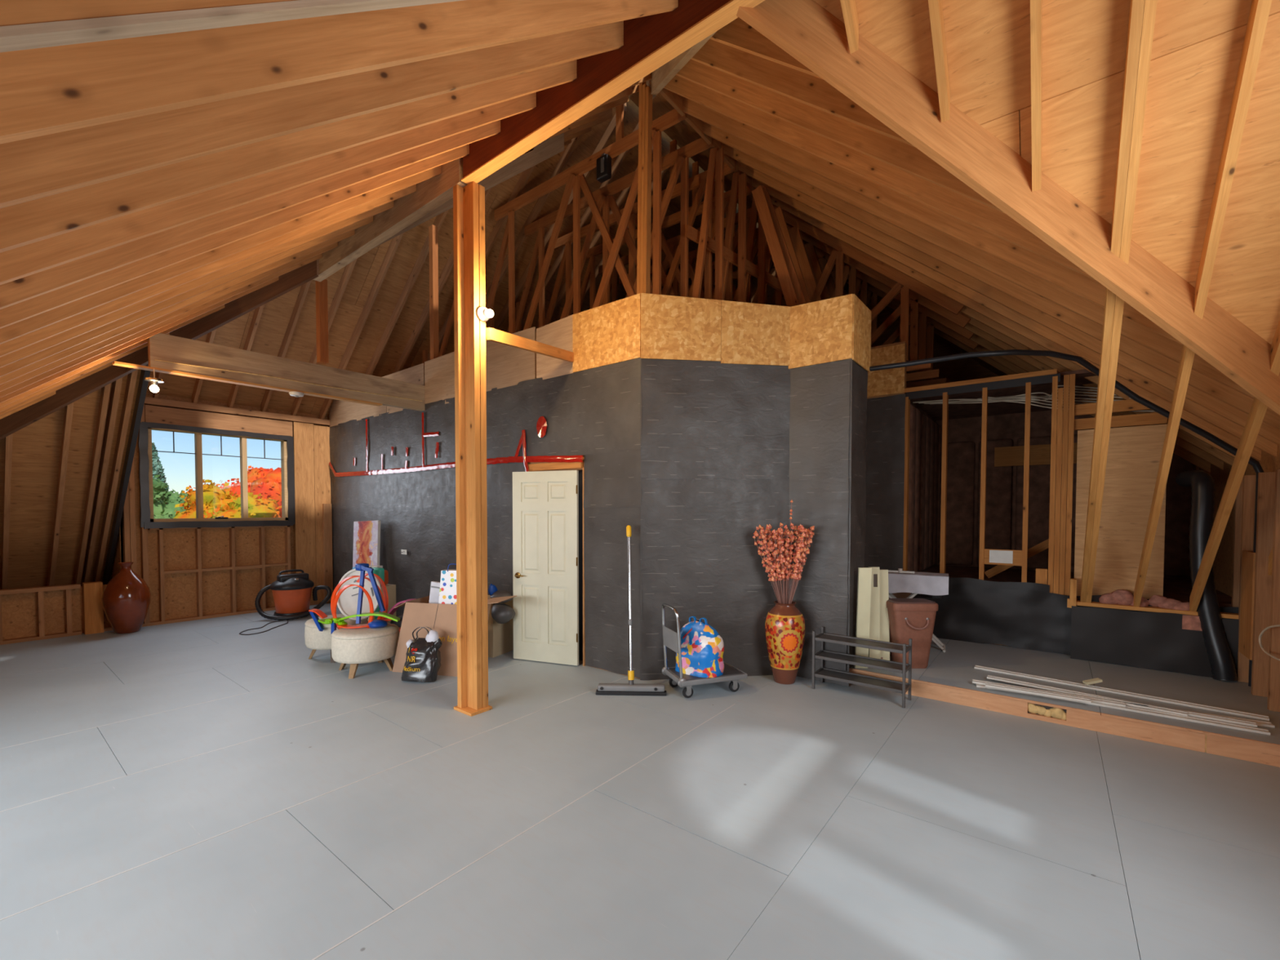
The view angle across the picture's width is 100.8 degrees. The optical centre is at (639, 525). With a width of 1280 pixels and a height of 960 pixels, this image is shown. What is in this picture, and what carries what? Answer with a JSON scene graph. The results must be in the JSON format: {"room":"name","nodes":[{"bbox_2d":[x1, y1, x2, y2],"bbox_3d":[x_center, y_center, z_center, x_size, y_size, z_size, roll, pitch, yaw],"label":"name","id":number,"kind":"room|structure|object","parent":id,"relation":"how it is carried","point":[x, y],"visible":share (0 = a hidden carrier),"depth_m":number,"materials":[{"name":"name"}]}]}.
{"room":"unfinished attic","nodes":[
{"label":"unfinished attic","id":0,"kind":"room"},
{"bbox_2d":[0,392,333,644],"bbox_3d":[-5.518,-0.257,10.466,1.610,3.400,14.500,1,2,38],"label":"wall","id":1,"kind":"structure","parent":0,"point":[189,573],"depth_m":8.04,"materials":[{"name":"brown wood"}]},
{"bbox_2d":[137,422,295,528],"bbox_3d":[-6.432,-0.719,8.158,0.196,1.504,1.911,1,2,38],"label":"window","id":2,"kind":"structure","parent":1,"relation":"in","point":[147,521],"depth_m":7.95,"materials":[{"name":"brown wood"}]},
{"bbox_2d":[0,0,764,589],"bbox_3d":[-2.882,-2.393,4.348,12.820,7.084,8.000,1,2,38],"label":"ceiling","id":3,"kind":"structure","parent":0,"point":[180,168],"depth_m":2.42,"materials":[{"name":"brown wood"}]},
{"bbox_2d":[146,95,978,418],"bbox_3d":[0.601,-3.955,7.867,11.720,4.750,10.700,1,2,38],"label":"roof trusses","id":4,"kind":"structure","parent":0,"point":[561,242],"depth_m":7.72,"materials":[{"name":"brown wood"}]},
{"bbox_2d":[596,153,611,182],"bbox_3d":[-0.446,-4.393,6.482,0.180,0.300,0.112,1,2,38],"label":"speaker","id":5,"kind":"object","parent":4,"relation":"hanging from","point":[603,162],"visible":1,"depth_m":6.44},
{"bbox_2d":[600,156,604,173],"bbox_3d":[-0.457,-4.376,6.427,0.050,0.170,0.010,1,2,38],"label":"grille","id":6,"kind":"object","parent":5,"relation":"attached to","point":[602,157],"depth_m":6.42,"materials":[{"name":"grey metal"}]},
{"bbox_2d":[328,293,871,686],"bbox_3d":[-1.709,-0.411,6.954,8.830,3.729,2.639,1,2,17],"label":"wall","id":7,"kind":"structure","parent":0,"point":[693,425],"depth_m":5.19,"materials":[{"name":"grey paint"}]},
{"bbox_2d":[112,333,424,411],"bbox_3d":[-3.985,-1.727,6.177,0.114,0.364,3.095,1,2,38],"label":"beam","id":8,"kind":"structure","parent":7,"relation":"attached to","point":[166,353],"depth_m":5.92,"materials":[{"name":"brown wood"}]},
{"bbox_2d":[144,368,164,392],"bbox_3d":[-4.714,-1.403,5.134,0.140,0.231,0.138,1,2,38],"label":"pendant lamp","id":9,"kind":"object","parent":8,"relation":"hanging from","point":[154,381],"visible":1,"depth_m":5.11,"materials":[{"name":"silver metal"}]},
{"bbox_2d":[288,391,304,397],"bbox_3d":[-3.996,-1.518,6.156,0.150,0.049,0.150,1,2,38],"label":"smoke detector","id":10,"kind":"object","parent":8,"relation":"attached to","point":[297,394],"visible":1,"depth_m":6.11,"materials":[{"name":"white paint"}]},
{"bbox_2d":[315,279,328,364],"bbox_3d":[-3.734,-2.394,6.214,0.100,0.968,0.090,1,2,38],"label":"post","id":11,"kind":"object","parent":8,"relation":"on","point":[322,306],"visible":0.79,"depth_m":6.18,"materials":[{"name":"brown wood"}]},
{"bbox_2d":[400,549,406,554],"bbox_3d":[-3.458,0.391,7.736,0.160,0.070,0.014,1,2,38],"label":"label sticker","id":12,"kind":"object","parent":7,"relation":"attached to","point":[402,551],"visible":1,"depth_m":7.73,"materials":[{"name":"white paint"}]},
{"bbox_2d":[428,224,439,359],"bbox_3d":[-2.854,-3.153,7.327,0.090,1.930,0.080,1,2,38],"label":"post","id":13,"kind":"object","parent":7,"relation":"on","point":[433,229],"visible":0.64,"depth_m":7.30,"materials":[{"name":"brown wood"}]},
{"bbox_2d":[512,470,578,666],"bbox_3d":[-1.024,0.448,5.641,0.793,2.045,0.095,1,2,21],"label":"door","id":14,"kind":"structure","parent":7,"relation":"in","point":[545,504],"depth_m":5.65,"materials":[{"name":"beige paint"}]},
{"bbox_2d":[636,82,652,293],"bbox_3d":[0.029,-2.987,5.408,0.280,2.950,0.120,1,2,38],"label":"post","id":15,"kind":"object","parent":7,"relation":"on","point":[645,119],"visible":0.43,"depth_m":5.34,"materials":[{"name":"brown wood"}]},
{"bbox_2d":[866,349,1264,686],"bbox_3d":[3.641,-0.114,4.703,3.030,2.894,0.336,1,2,19],"label":"drain pipe","id":16,"kind":"object","parent":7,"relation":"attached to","point":[1255,464],"visible":0.7,"depth_m":4.61,"materials":[{"name":"black plastic"}]},
{"bbox_2d":[0,603,1279,959],"bbox_3d":[-2.575,1.589,3.898,11.800,0.121,7.700,1,2,38],"label":"floor","id":17,"kind":"structure","parent":0,"point":[197,789],"depth_m":2.81,"materials":[{"name":"grey concrete"}]},
{"bbox_2d":[101,561,151,633],"bbox_3d":[-6.887,0.968,7.101,0.476,0.935,0.476,1,2,38],"label":"floor vase","id":18,"kind":"object","parent":17,"relation":"on","point":[126,598],"visible":1,"depth_m":6.98,"materials":[{"name":"brown ceramic"}]},
{"bbox_2d":[239,568,331,635],"bbox_3d":[-5.364,1.060,7.702,0.836,0.723,1.458,0,2,10],"label":"vacuum cleaner","id":19,"kind":"object","parent":17,"relation":"on","point":[291,593],"visible":0.98,"depth_m":7.96,"materials":[{"name":"orange plastic"}]},
{"bbox_2d":[304,613,368,662],"bbox_3d":[-3.396,1.254,5.940,0.624,0.436,0.624,1,2,38],"label":"ottoman","id":20,"kind":"object","parent":17,"relation":"on","point":[315,639],"visible":0.52,"depth_m":5.65,"materials":[{"name":"beige fabric"}]},
{"bbox_2d":[304,613,368,627],"bbox_3d":[-3.396,1.062,5.935,0.616,0.053,0.616,1,2,38],"label":"seat cushion","id":21,"kind":"object","parent":20,"relation":"on","point":[310,623],"depth_m":5.79,"materials":[{"name":"fabric"}]},
{"bbox_2d":[336,568,381,620],"bbox_3d":[-3.105,0.760,5.850,0.498,0.572,0.132,0,2,-2],"label":"bag","id":22,"kind":"object","parent":20,"relation":"on","point":[347,603],"visible":0.52,"depth_m":5.87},
{"bbox_2d":[331,623,399,678],"bbox_3d":[-2.806,1.269,5.428,0.624,0.436,0.624,1,2,38],"label":"ottoman","id":23,"kind":"object","parent":17,"relation":"on","point":[355,646],"visible":0.86,"depth_m":5.19,"materials":[{"name":"beige fabric"}]},
{"bbox_2d":[308,563,399,633],"bbox_3d":[-3.020,0.772,5.505,1.135,0.748,0.362,0,2,8],"label":"race track","id":24,"kind":"object","parent":23,"relation":"on","point":[335,622],"visible":0.97,"depth_m":5.44,"materials":[{"name":"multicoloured plastic"}]},
{"bbox_2d":[331,623,399,639],"bbox_3d":[-2.806,1.077,5.423,0.616,0.053,0.616,1,2,38],"label":"seat cushion","id":25,"kind":"object","parent":23,"relation":"on","point":[391,630],"depth_m":5.25,"materials":[{"name":"beige fabric"}]},
{"bbox_2d":[352,566,384,619],"bbox_3d":[-3.195,0.968,6.241,0.531,0.951,0.103,1,2,29],"label":"shelf","id":26,"kind":"object","parent":17,"relation":"on","point":[380,571],"visible":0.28,"depth_m":6.10,"materials":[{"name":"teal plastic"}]},
{"bbox_2d":[352,520,380,567],"bbox_3d":[-4.185,0.667,8.079,0.573,1.485,0.169,1,2,21],"label":"canvas painting","id":27,"kind":"object","parent":26,"relation":"on","point":[366,534],"visible":0.36,"depth_m":8.07,"materials":[{"name":"fabric"}]},
{"bbox_2d":[367,584,395,623],"bbox_3d":[-3.686,1.132,7.255,0.460,0.606,0.420,1,2,24],"label":"cardboard box","id":28,"kind":"object","parent":17,"relation":"on","point":[391,588],"visible":0.07,"depth_m":7.28,"materials":[{"name":"brown cardboard"}]},
{"bbox_2d":[380,569,388,586],"bbox_3d":[-3.682,0.717,7.216,0.400,0.222,0.300,0,2,15],"label":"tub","id":29,"kind":"object","parent":28,"relation":"on","point":[386,573],"visible":0.08,"depth_m":7.24,"materials":[{"name":"red plastic"}]},
{"bbox_2d":[368,564,382,568],"bbox_3d":[-3.666,0.579,7.212,0.290,0.052,0.112,0,2,15],"label":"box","id":30,"kind":"object","parent":29,"relation":"on","point":[370,566],"visible":0.24,"depth_m":7.16,"materials":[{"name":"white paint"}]},
{"bbox_2d":[385,598,414,634],"bbox_3d":[-2.681,1.161,6.170,0.588,0.611,0.291,0,2,6],"label":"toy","id":31,"kind":"object","parent":17,"relation":"on","point":[393,610],"visible":0.23,"depth_m":6.07,"materials":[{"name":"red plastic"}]},
{"bbox_2d":[401,626,442,682],"bbox_3d":[-2.116,1.251,5.114,0.380,0.526,0.245,0,2,9],"label":"shopping bag","id":32,"kind":"object","parent":17,"relation":"on","point":[422,664],"visible":1,"depth_m":5.05,"materials":[{"name":"black plastic"}]},
{"bbox_2d":[392,595,516,676],"bbox_3d":[-1.918,1.116,5.483,1.159,0.740,0.493,0,2,12],"label":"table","id":33,"kind":"object","parent":17,"relation":"on","point":[441,618],"visible":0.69,"depth_m":5.33,"materials":[{"name":"brown cardboard"}]},
{"bbox_2d":[428,581,439,603],"bbox_3d":[-2.100,0.802,5.494,0.228,0.437,0.042,0,2,9],"label":"flat box","id":34,"kind":"object","parent":33,"relation":"in","point":[435,586],"visible":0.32,"depth_m":5.48,"materials":[{"name":"white cardboard"}]},
{"bbox_2d":[438,563,456,604],"bbox_3d":[-1.895,0.704,5.417,0.320,0.632,0.140,0,2,6],"label":"gift bag","id":35,"kind":"object","parent":33,"relation":"on","point":[447,593],"visible":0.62,"depth_m":5.36,"materials":[{"name":"paper"}]},
{"bbox_2d":[453,181,492,716],"bbox_3d":[-1.375,-0.597,4.303,0.245,4.232,0.200,1,2,38],"label":"post","id":36,"kind":"object","parent":17,"relation":"on","point":[468,201],"visible":1,"depth_m":4.27,"materials":[{"name":"brown wood"}]},
{"bbox_2d":[476,306,493,321],"bbox_3d":[-1.213,-1.694,4.210,0.132,0.115,0.115,1,2,38],"label":"wall lamp","id":37,"kind":"object","parent":36,"relation":"attached to","point":[483,313],"visible":1,"depth_m":4.20,"materials":[{"name":"white paint"}]},
{"bbox_2d":[485,327,573,362],"bbox_3d":[-0.971,-1.661,4.936,0.040,0.269,1.393,1,2,22],"label":"brace","id":38,"kind":"object","parent":36,"relation":"attached to","point":[493,335],"visible":1,"depth_m":4.78,"materials":[{"name":"brown wood"}]},
{"bbox_2d":[487,595,513,657],"bbox_3d":[-1.835,1.154,6.164,0.600,0.626,0.360,1,2,24],"label":"cardboard box","id":39,"kind":"object","parent":17,"relation":"on","point":[500,636],"visible":0.25,"depth_m":5.99,"materials":[{"name":"brown cardboard"}]},
{"bbox_2d":[488,583,515,623],"bbox_3d":[-1.533,0.861,5.790,0.386,0.432,0.238,1,2,38],"label":"crumpled bag","id":40,"kind":"object","parent":39,"relation":"in","point":[502,613],"visible":0.93,"depth_m":5.71,"materials":[{"name":"grey plastic"}]},
{"bbox_2d":[595,525,666,696],"bbox_3d":[-0.064,0.759,4.718,0.547,1.500,0.465,1,2,38],"label":"broom","id":41,"kind":"object","parent":17,"relation":"on","point":[630,688],"visible":1,"depth_m":4.70,"materials":[{"name":"grey plastic"}]},
{"bbox_2d":[628,680,633,684],"bbox_3d":[-0.079,1.390,4.741,0.044,0.087,0.060,0,2,-6],"label":"socket","id":42,"kind":"object","parent":41,"relation":"attached to","point":[630,682],"depth_m":4.72,"materials":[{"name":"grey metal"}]},
{"bbox_2d":[661,603,746,697],"bbox_3d":[0.570,1.105,4.837,0.698,0.801,0.424,-1,2,-20],"label":"trolley","id":43,"kind":"object","parent":17,"relation":"on","point":[671,639],"visible":0.86,"depth_m":4.71,"materials":[{"name":"grey metal"}]},
{"bbox_2d":[675,616,724,677],"bbox_3d":[0.540,1.085,4.829,0.464,0.499,0.305,1,2,38],"label":"bag","id":44,"kind":"object","parent":43,"relation":"on","point":[702,647],"visible":0.91,"depth_m":4.71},
{"bbox_2d":[764,600,805,684],"bbox_3d":[1.390,1.119,5.076,0.374,0.764,0.374,1,2,38],"label":"floor vase","id":45,"kind":"object","parent":17,"relation":"on","point":[784,624],"visible":0.96,"depth_m":4.95,"materials":[{"name":"ceramic"}]},
{"bbox_2d":[752,499,814,604],"bbox_3d":[1.367,0.280,5.021,0.579,1.045,0.198,0,2,-1],"label":"dried flowers","id":46,"kind":"object","parent":45,"relation":"on","point":[799,557],"visible":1,"depth_m":5.01,"materials":[{"name":"plant"}]},
{"bbox_2d":[812,626,911,707],"bbox_3d":[1.968,1.244,4.723,0.782,0.535,0.252,1,2,38],"label":"shoe rack","id":47,"kind":"object","parent":17,"relation":"on","point":[902,687],"visible":1,"depth_m":4.69,"materials":[{"name":"grey metal"}]},
{"bbox_2d":[814,632,908,653],"bbox_3d":[1.968,1.046,4.718,0.736,0.028,0.242,1,2,38],"label":"shelf","id":48,"kind":"object","parent":47,"relation":"attached to","point":[823,637],"depth_m":4.69,"materials":[{"name":"grey metal"}]},
{"bbox_2d":[814,649,908,673],"bbox_3d":[1.968,1.211,4.722,0.736,0.028,0.242,1,2,38],"label":"shelf","id":49,"kind":"object","parent":47,"relation":"attached to","point":[868,662],"depth_m":4.69,"materials":[{"name":"grey metal"}]},
{"bbox_2d":[814,667,908,693],"bbox_3d":[1.967,1.381,4.727,0.736,0.028,0.242,1,2,38],"label":"shelf","id":50,"kind":"object","parent":47,"relation":"attached to","point":[884,684],"depth_m":4.70,"materials":[{"name":"grey metal"}]},
{"bbox_2d":[751,270,999,382],"bbox_3d":[-0.950,-2.352,6.838,13.000,7.600,14.500,1,2,38],"label":"wall","id":51,"kind":"structure","parent":0,"point":[963,369],"depth_m":10.45,"materials":[{"name":"brown wood"}]},
{"bbox_2d":[629,17,1279,473],"bbox_3d":[3.089,-3.381,6.682,6.320,5.517,9.526,1,2,38],"label":"ceiling","id":52,"kind":"structure","parent":0,"point":[820,157],"depth_m":4.52,"materials":[{"name":"brown wood"}]},
{"bbox_2d":[918,399,1052,405],"bbox_3d":[4.423,-1.354,6.015,2.304,0.396,0.064,2,2,44],"label":"cable","id":53,"kind":"object","parent":52,"relation":"hanging from","point":[1006,399],"visible":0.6,"depth_m":6.39,"materials":[{"name":"grey plastic"}]},
{"bbox_2d":[924,398,1085,404],"bbox_3d":[4.457,-1.360,6.009,2.247,0.368,0.068,2,2,45],"label":"cable","id":54,"kind":"object","parent":52,"relation":"hanging from","point":[1018,398],"visible":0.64,"depth_m":6.29,"materials":[{"name":"grey plastic"}]},
{"bbox_2d":[957,396,1096,402],"bbox_3d":[4.493,-1.366,6.004,0.074,0.340,2.192,-2,2,-44],"label":"cable","id":55,"kind":"object","parent":52,"relation":"hanging from","point":[1014,397],"visible":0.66,"depth_m":5.99,"materials":[{"name":"grey plastic"}]},
{"bbox_2d":[912,399,1155,412],"bbox_3d":[4.390,-1.349,6.022,2.360,0.424,0.064,2,2,43],"label":"cable","id":56,"kind":"object","parent":52,"relation":"hanging from","point":[948,399],"visible":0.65,"depth_m":6.19,"materials":[{"name":"grey plastic"}]},
{"bbox_2d":[977,385,1097,399],"bbox_3d":[4.717,-1.432,5.888,0.162,0.278,1.725,-1,2,-33],"label":"cable","id":57,"kind":"object","parent":52,"relation":"hanging from","point":[1058,385],"visible":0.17,"depth_m":5.80,"materials":[{"name":"grey plastic"}]},
{"bbox_2d":[959,393,1131,400],"bbox_3d":[4.617,-1.391,5.908,0.097,0.316,1.885,-1,2,-40],"label":"cable","id":58,"kind":"object","parent":52,"relation":"hanging from","point":[1057,393],"visible":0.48,"depth_m":5.77,"materials":[{"name":"grey plastic"}]},
{"bbox_2d":[978,391,1115,399],"bbox_3d":[4.647,-1.397,5.899,0.115,0.288,1.831,-1,2,-37],"label":"cable","id":59,"kind":"object","parent":52,"relation":"hanging from","point":[1057,391],"visible":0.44,"depth_m":5.90,"materials":[{"name":"grey plastic"}]},
{"bbox_2d":[1007,388,1097,399],"bbox_3d":[4.681,-1.403,5.893,0.136,0.260,1.778,-1,2,-35],"label":"cable","id":60,"kind":"object","parent":52,"relation":"hanging from","point":[1075,388],"visible":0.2,"depth_m":5.78,"materials":[{"name":"grey plastic"}]},
{"bbox_2d":[987,391,1120,400],"bbox_3d":[4.685,-1.382,5.808,0.082,0.344,1.645,-1,2,-41],"label":"cable","id":61,"kind":"object","parent":52,"relation":"hanging from","point":[1037,392],"visible":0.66,"depth_m":5.93,"materials":[{"name":"grey plastic"}]},
{"bbox_2d":[736,0,1279,611],"bbox_3d":[2.932,-1.092,3.672,2.815,3.896,4.458,1,2,38],"label":"ceiling","id":62,"kind":"structure","parent":0,"point":[1138,140],"depth_m":2.78,"materials":[{"name":"brown wood"}]},
{"bbox_2d":[864,341,1239,677],"bbox_3d":[4.099,-0.365,5.707,3.420,3.700,0.327,1,2,38],"label":"wall","id":63,"kind":"structure","parent":0,"point":[1162,633],"depth_m":5.52,"materials":[{"name":"brown wood"}]},
{"bbox_2d":[848,638,1279,767],"bbox_3d":[3.593,1.481,5.072,3.370,0.245,2.048,1,2,38],"label":"raised platform","id":64,"kind":"structure","parent":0,"point":[948,675],"depth_m":4.37,"materials":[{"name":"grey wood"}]},
{"bbox_2d":[854,567,871,668],"bbox_3d":[2.106,0.877,4.991,0.119,0.962,0.077,0,2,0],"label":"plank","id":65,"kind":"object","parent":64,"relation":"on","point":[864,574],"visible":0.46,"depth_m":4.97,"materials":[{"name":"beige paint"}]},
{"bbox_2d":[868,567,879,658],"bbox_3d":[2.249,0.880,5.087,0.102,0.953,0.057,0,2,0],"label":"plank","id":66,"kind":"object","parent":64,"relation":"on","point":[874,624],"visible":0.61,"depth_m":5.08,"materials":[{"name":"beige paint"}]},
{"bbox_2d":[880,569,889,660],"bbox_3d":[2.372,0.896,5.162,0.097,0.922,0.107,0,2,0],"label":"plank","id":67,"kind":"object","parent":64,"relation":"on","point":[884,593],"visible":0.62,"depth_m":5.14,"materials":[{"name":"beige paint"}]},
{"bbox_2d":[888,592,911,598],"bbox_3d":[2.959,1.041,6.269,0.420,0.566,0.240,1,2,21],"label":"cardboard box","id":68,"kind":"object","parent":64,"relation":"on","point":[899,595],"visible":0.02,"depth_m":6.11,"materials":[{"name":"cardboard"}]},
{"bbox_2d":[886,598,937,668],"bbox_3d":[2.604,1.040,5.094,0.424,0.635,0.323,0,2,1],"label":"laundry hamper","id":69,"kind":"object","parent":64,"relation":"on","point":[914,619],"visible":0.93,"depth_m":4.99,"materials":[{"name":"brown plastic"}]},
{"bbox_2d":[888,593,945,652],"bbox_3d":[2.905,0.936,5.905,0.888,0.795,0.280,1,2,29],"label":"folding table","id":70,"kind":"object","parent":64,"relation":"on","point":[935,639],"visible":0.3,"depth_m":5.79,"materials":[{"name":"white paint"}]},
{"bbox_2d":[888,571,948,595],"bbox_3d":[2.906,0.633,5.898,0.922,0.226,0.334,1,2,29],"label":"sheet","id":71,"kind":"object","parent":70,"relation":"on","point":[922,583],"visible":0.56,"depth_m":5.69,"materials":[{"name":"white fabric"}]},
{"bbox_2d":[985,682,1091,702],"bbox_3d":[3.155,1.334,4.219,0.671,0.020,0.049,1,2,34],"label":"trim strip","id":72,"kind":"object","parent":64,"relation":"on","point":[988,685],"visible":1,"depth_m":4.20,"materials":[{"name":"white paint"}]},
{"bbox_2d":[973,665,1269,720],"bbox_3d":[3.845,1.365,4.412,1.812,0.020,0.063,2,2,44],"label":"trim strip","id":73,"kind":"object","parent":64,"relation":"on","point":[1265,717],"visible":1,"depth_m":4.27,"materials":[{"name":"white paint"}]},
{"bbox_2d":[1082,677,1102,684],"bbox_3d":[3.797,1.310,4.439,0.122,0.049,0.050,0,2,7],"label":"offcut","id":74,"kind":"object","parent":73,"relation":"on","point":[1097,680],"visible":1,"depth_m":4.42,"materials":[{"name":"beige paint"}]},
{"bbox_2d":[972,679,1275,728],"bbox_3d":[3.599,1.365,4.067,1.765,0.038,0.204,1,2,29],"label":"trim strip","id":75,"kind":"object","parent":64,"relation":"on","point":[1263,723],"depth_m":3.99,"materials":[{"name":"white paint"}]},
{"bbox_2d":[986,675,1187,715],"bbox_3d":[3.512,1.351,4.248,1.230,0.020,0.056,2,2,44],"label":"trim strip","id":76,"kind":"object","parent":75,"relation":"on","point":[989,677],"visible":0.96,"depth_m":4.33,"materials":[{"name":"white paint"}]},
{"bbox_2d":[1040,695,1270,735],"bbox_3d":[3.696,1.378,3.955,1.324,0.020,0.063,1,2,38],"label":"trim strip","id":77,"kind":"object","parent":64,"relation":"on","point":[1193,719],"visible":0.71,"depth_m":3.78,"materials":[{"name":"white paint"}]},
{"bbox_2d":[1175,470,1237,680],"bbox_3d":[5.171,0.424,4.883,0.250,1.881,0.601,0,2,12],"label":"flexible duct","id":78,"kind":"object","parent":64,"relation":"on","point":[1202,483],"visible":0.94,"depth_m":4.75,"materials":[{"name":"black plastic"}]},
{"bbox_2d":[907,368,1231,607],"bbox_3d":[4.960,-0.449,6.806,3.420,2.410,2.450,1,2,38],"label":"wall","id":79,"kind":"structure","parent":0,"point":[1006,420],"depth_m":7.58,"materials":[{"name":"brown wood"}]},
{"bbox_2d":[1199,444,1279,711],"bbox_3d":[4.103,-0.838,2.928,0.250,5.000,14.500,1,2,38],"label":"wall","id":80,"kind":"structure","parent":0,"point":[1240,573],"depth_m":4.32,"materials":[{"name":"brown wood"}]},
{"bbox_2d":[1258,624,1279,661],"bbox_3d":[4.437,0.812,3.648,0.025,0.291,1.016,1,2,38],"label":"cable loop","id":81,"kind":"object","parent":80,"relation":"hanging from","point":[1276,625],"visible":1,"depth_m":3.92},
{"label":"outside","id":82,"kind":"structure","parent":0,"visible":0},
{"bbox_3d":[-17.483,4.587,26.492,180.000,0.200,140.000,1,2,38],"label":"ground","id":83,"kind":"structure","parent":82,"visible":0},
{"bbox_2d":[151,442,168,491],"bbox_3d":[-26.026,0.004,28.346,2.723,8.863,2.792,1,2,38],"label":"spruce tree","id":84,"kind":"object","parent":83,"relation":"on","point":[157,469],"visible":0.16,"depth_m":28.26,"materials":[{"name":"green plant"}]},
{"bbox_2d":[152,475,193,518],"bbox_3d":[-22.773,0.960,25.903,3.866,7.095,4.346,0,2,10],"label":"leafy tree","id":85,"kind":"object","parent":83,"relation":"on","point":[164,501],"visible":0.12,"depth_m":24.98,"materials":[{"name":"green plant"}]},
{"bbox_2d":[173,479,281,518],"bbox_3d":[-20.117,1.178,25.346,6.647,6.694,4.386,2,2,42],"label":"maple tree","id":86,"kind":"object","parent":83,"relation":"on","point":[217,502],"visible":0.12,"depth_m":24.26,"materials":[{"name":"orange plant"}]},
{"bbox_2d":[215,465,281,517],"bbox_3d":[-22.980,0.374,32.158,6.209,7.917,5.934,0,2,6],"label":"maple tree","id":87,"kind":"object","parent":83,"relation":"on","point":[266,482],"visible":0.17,"depth_m":30.64,"materials":[{"name":"red plant"}]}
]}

